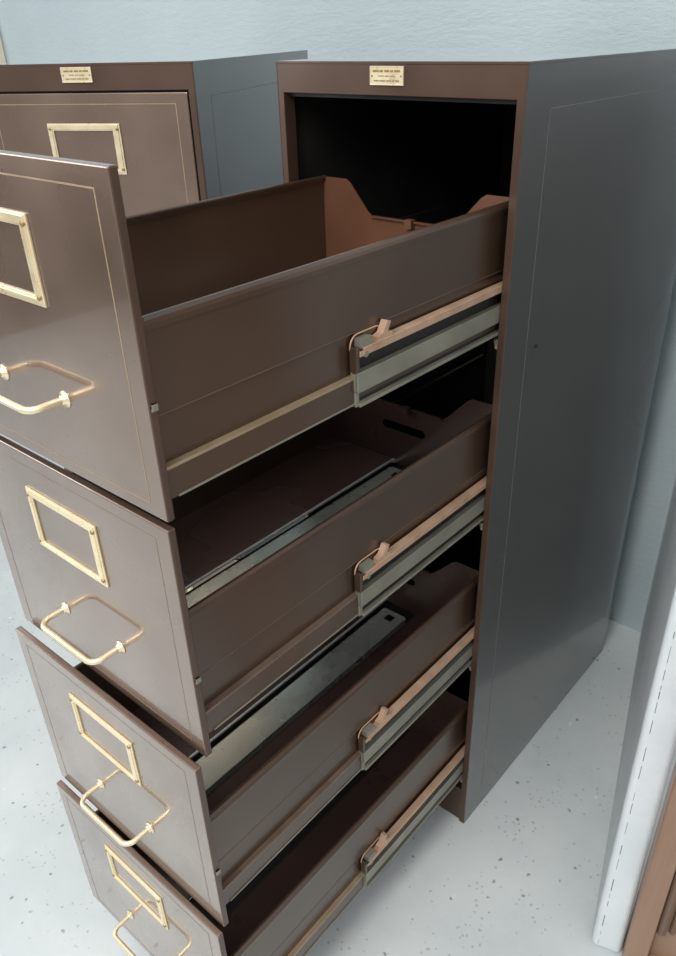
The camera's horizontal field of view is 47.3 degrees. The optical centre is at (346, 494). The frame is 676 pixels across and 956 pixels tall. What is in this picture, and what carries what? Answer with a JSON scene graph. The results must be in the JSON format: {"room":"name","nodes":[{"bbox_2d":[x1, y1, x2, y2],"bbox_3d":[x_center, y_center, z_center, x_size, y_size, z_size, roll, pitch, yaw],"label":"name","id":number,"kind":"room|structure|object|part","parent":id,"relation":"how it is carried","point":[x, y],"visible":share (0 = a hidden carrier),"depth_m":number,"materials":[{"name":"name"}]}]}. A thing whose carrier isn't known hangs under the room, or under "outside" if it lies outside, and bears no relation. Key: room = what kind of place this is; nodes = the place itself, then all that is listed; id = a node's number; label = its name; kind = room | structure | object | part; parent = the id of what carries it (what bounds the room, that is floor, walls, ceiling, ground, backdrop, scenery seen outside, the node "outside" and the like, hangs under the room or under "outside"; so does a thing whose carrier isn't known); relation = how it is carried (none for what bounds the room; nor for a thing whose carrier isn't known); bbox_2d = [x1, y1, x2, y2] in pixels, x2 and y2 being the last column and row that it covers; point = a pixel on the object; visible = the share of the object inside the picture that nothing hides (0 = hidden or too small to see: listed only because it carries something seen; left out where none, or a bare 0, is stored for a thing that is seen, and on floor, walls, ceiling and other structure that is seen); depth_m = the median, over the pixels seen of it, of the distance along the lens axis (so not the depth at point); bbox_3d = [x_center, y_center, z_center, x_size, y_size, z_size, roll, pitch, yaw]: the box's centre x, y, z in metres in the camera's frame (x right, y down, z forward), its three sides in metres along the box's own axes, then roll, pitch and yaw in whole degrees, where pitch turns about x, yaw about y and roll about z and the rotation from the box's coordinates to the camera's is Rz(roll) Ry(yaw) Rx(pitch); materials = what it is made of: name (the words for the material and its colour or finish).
{"room":"back office","nodes":[
{"label":"back office","id":0,"kind":"room"},
{"bbox_2d":[0,433,675,955],"bbox_3d":[-1.388,1.397,0.445,10.000,0.080,5.900,23,38,34],"label":"floor","id":1,"kind":"structure","parent":0,"point":[522,874],"depth_m":1.48,"materials":[{"name":"paint"}]},
{"bbox_2d":[0,35,5,62],"bbox_3d":[-1.299,-1.073,3.102,0.185,1.415,0.064,23,38,34],"label":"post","id":2,"kind":"object","parent":1,"relation":"on","point":[2,55],"visible":0.02,"depth_m":2.75,"materials":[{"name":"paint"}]},
{"bbox_2d":[0,50,307,592],"bbox_3d":[-0.340,-0.261,1.798,0.395,1.320,0.678,6,32,12],"label":"filing cabinet","id":3,"kind":"object","parent":1,"relation":"on","point":[177,129],"visible":0.09,"depth_m":1.26,"materials":[{"name":"brown metal"}]},
{"bbox_3d":[-0.426,-0.661,1.216,0.053,0.022,0.003,6,32,12],"label":"name plate","id":4,"kind":"part","parent":3,"relation":"part of","materials":[{"name":"beige metal"}]},
{"bbox_3d":[-0.420,-0.518,1.309,0.367,0.290,0.008,6,32,12],"label":"drawer","id":5,"kind":"part","parent":3,"relation":"part of","materials":[{"name":"metal"}]},
{"bbox_3d":[-0.351,-0.835,1.475,0.394,0.005,0.639,6,32,12],"label":"panel","id":6,"kind":"part","parent":3,"relation":"part of","materials":[{"name":"metal"}]},
{"bbox_3d":[-0.400,0.246,1.768,0.367,0.290,0.008,6,32,12],"label":"drawer","id":7,"kind":"part","parent":3,"relation":"part of","materials":[{"name":"metal"}]},
{"bbox_2d":[0,45,675,955],"bbox_3d":[0.074,0.022,1.307,0.395,1.320,1.257,23,38,34],"label":"filing cabinet","id":8,"kind":"object","parent":1,"relation":"on","point":[434,345],"visible":1,"depth_m":1.04,"materials":[{"name":"brown metal"}]},
{"bbox_3d":[-0.309,-0.096,0.721,0.115,0.008,0.040,23,38,34],"label":"handle","id":9,"kind":"part","parent":8,"relation":"part of","materials":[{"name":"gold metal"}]},
{"bbox_3d":[-0.304,0.160,0.873,0.115,0.008,0.040,23,38,34],"label":"handle","id":10,"kind":"part","parent":8,"relation":"part of","materials":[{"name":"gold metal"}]},
{"bbox_3d":[-0.296,-0.159,0.704,0.367,0.290,0.008,23,38,34],"label":"drawer","id":11,"kind":"part","parent":8,"relation":"part of","materials":[{"name":"metal"}]},
{"bbox_3d":[-0.291,0.098,0.857,0.367,0.291,0.008,23,38,34],"label":"drawer","id":12,"kind":"part","parent":8,"relation":"part of","materials":[{"name":"metal"}]},
{"bbox_3d":[-0.307,0.422,1.015,0.115,0.008,0.040,23,38,34],"label":"handle","id":13,"kind":"part","parent":8,"relation":"part of","materials":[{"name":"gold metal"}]},
{"bbox_3d":[-0.294,0.360,0.999,0.367,0.292,0.008,23,38,34],"label":"drawer","id":14,"kind":"part","parent":8,"relation":"part of","materials":[{"name":"metal"}]},
{"bbox_3d":[-0.308,0.681,1.161,0.115,0.008,0.040,23,38,34],"label":"handle","id":15,"kind":"part","parent":8,"relation":"part of","materials":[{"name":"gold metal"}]},
{"bbox_3d":[-0.295,0.618,1.145,0.367,0.290,0.008,23,38,34],"label":"drawer","id":16,"kind":"part","parent":8,"relation":"part of","materials":[{"name":"metal"}]},
{"bbox_3d":[-0.096,0.266,1.215,0.359,0.160,0.604,23,38,34],"label":"drawer","id":17,"kind":"part","parent":8,"relation":"part of","materials":[{"name":"metal"}]},
{"bbox_3d":[-0.096,0.520,1.358,0.359,0.160,0.604,23,38,34],"label":"drawer","id":18,"kind":"part","parent":8,"relation":"part of","materials":[{"name":"metal"}]},
{"bbox_3d":[-0.092,0.009,1.075,0.359,0.160,0.604,23,38,34],"label":"drawer","id":19,"kind":"part","parent":8,"relation":"part of","materials":[{"name":"metal"}]},
{"bbox_3d":[-0.098,-0.242,0.926,0.359,0.160,0.604,23,38,34],"label":"drawer","id":20,"kind":"part","parent":8,"relation":"part of","materials":[{"name":"metal"}]},
{"bbox_3d":[0.051,-0.526,0.969,0.053,0.022,0.003,23,38,34],"label":"name plate","id":21,"kind":"part","parent":8,"relation":"part of","materials":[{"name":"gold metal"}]},
{"bbox_3d":[0.164,0.542,1.405,0.011,0.067,0.421,23,38,34],"label":"slide rail","id":22,"kind":"part","parent":8,"relation":"part of","materials":[{"name":"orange metal"}]},
{"bbox_3d":[0.157,0.293,1.255,0.011,0.067,0.421,23,38,34],"label":"slide rail","id":23,"kind":"part","parent":8,"relation":"part of","materials":[{"name":"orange metal"}]},
{"bbox_3d":[0.150,0.042,1.104,0.011,0.067,0.421,23,38,34],"label":"slide rail","id":24,"kind":"part","parent":8,"relation":"part of","materials":[{"name":"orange metal"}]},
{"bbox_3d":[0.143,-0.208,0.954,0.011,0.067,0.421,23,38,34],"label":"slide rail","id":25,"kind":"part","parent":8,"relation":"part of","materials":[{"name":"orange metal"}]},
{"bbox_3d":[0.257,-0.667,1.169,0.394,0.005,0.639,23,38,34],"label":"panel","id":26,"kind":"part","parent":8,"relation":"part of","materials":[{"name":"metal"}]},
{"bbox_2d":[0,0,675,632],"bbox_3d":[-1.223,-1.798,2.765,5.620,3.000,0.185,23,38,34],"label":"wall","id":27,"kind":"structure","parent":0,"point":[30,30],"depth_m":1.86,"materials":[{"name":"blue paint"}]},
{"bbox_2d":[592,478,675,951],"bbox_3d":[0.614,-0.581,1.045,0.050,2.600,1.019,12,33,21],"label":"curtain","id":28,"kind":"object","parent":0,"point":[658,628],"depth_m":1.21,"materials":[{"name":"white fabric"}]},
{"bbox_2d":[598,632,674,941],"bbox_3d":[0.441,-0.305,0.780,0.001,2.383,0.203,12,33,21],"label":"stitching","id":29,"kind":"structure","parent":28,"relation":"attached to","point":[674,632],"depth_m":1.12},
{"bbox_2d":[622,762,675,955],"bbox_3d":[0.771,-0.013,0.671,0.710,1.996,0.040,12,33,21],"label":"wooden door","id":30,"kind":"structure","parent":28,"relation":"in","point":[651,930],"depth_m":1.19,"materials":[{"name":"brown wood"}]},
{"bbox_3d":[0.487,-0.091,0.759,0.029,1.840,0.016,-3,31,-3],"label":"panel moulding","id":31,"kind":"part","parent":30,"relation":"part of","materials":[{"name":"brown wood"}]}
]}

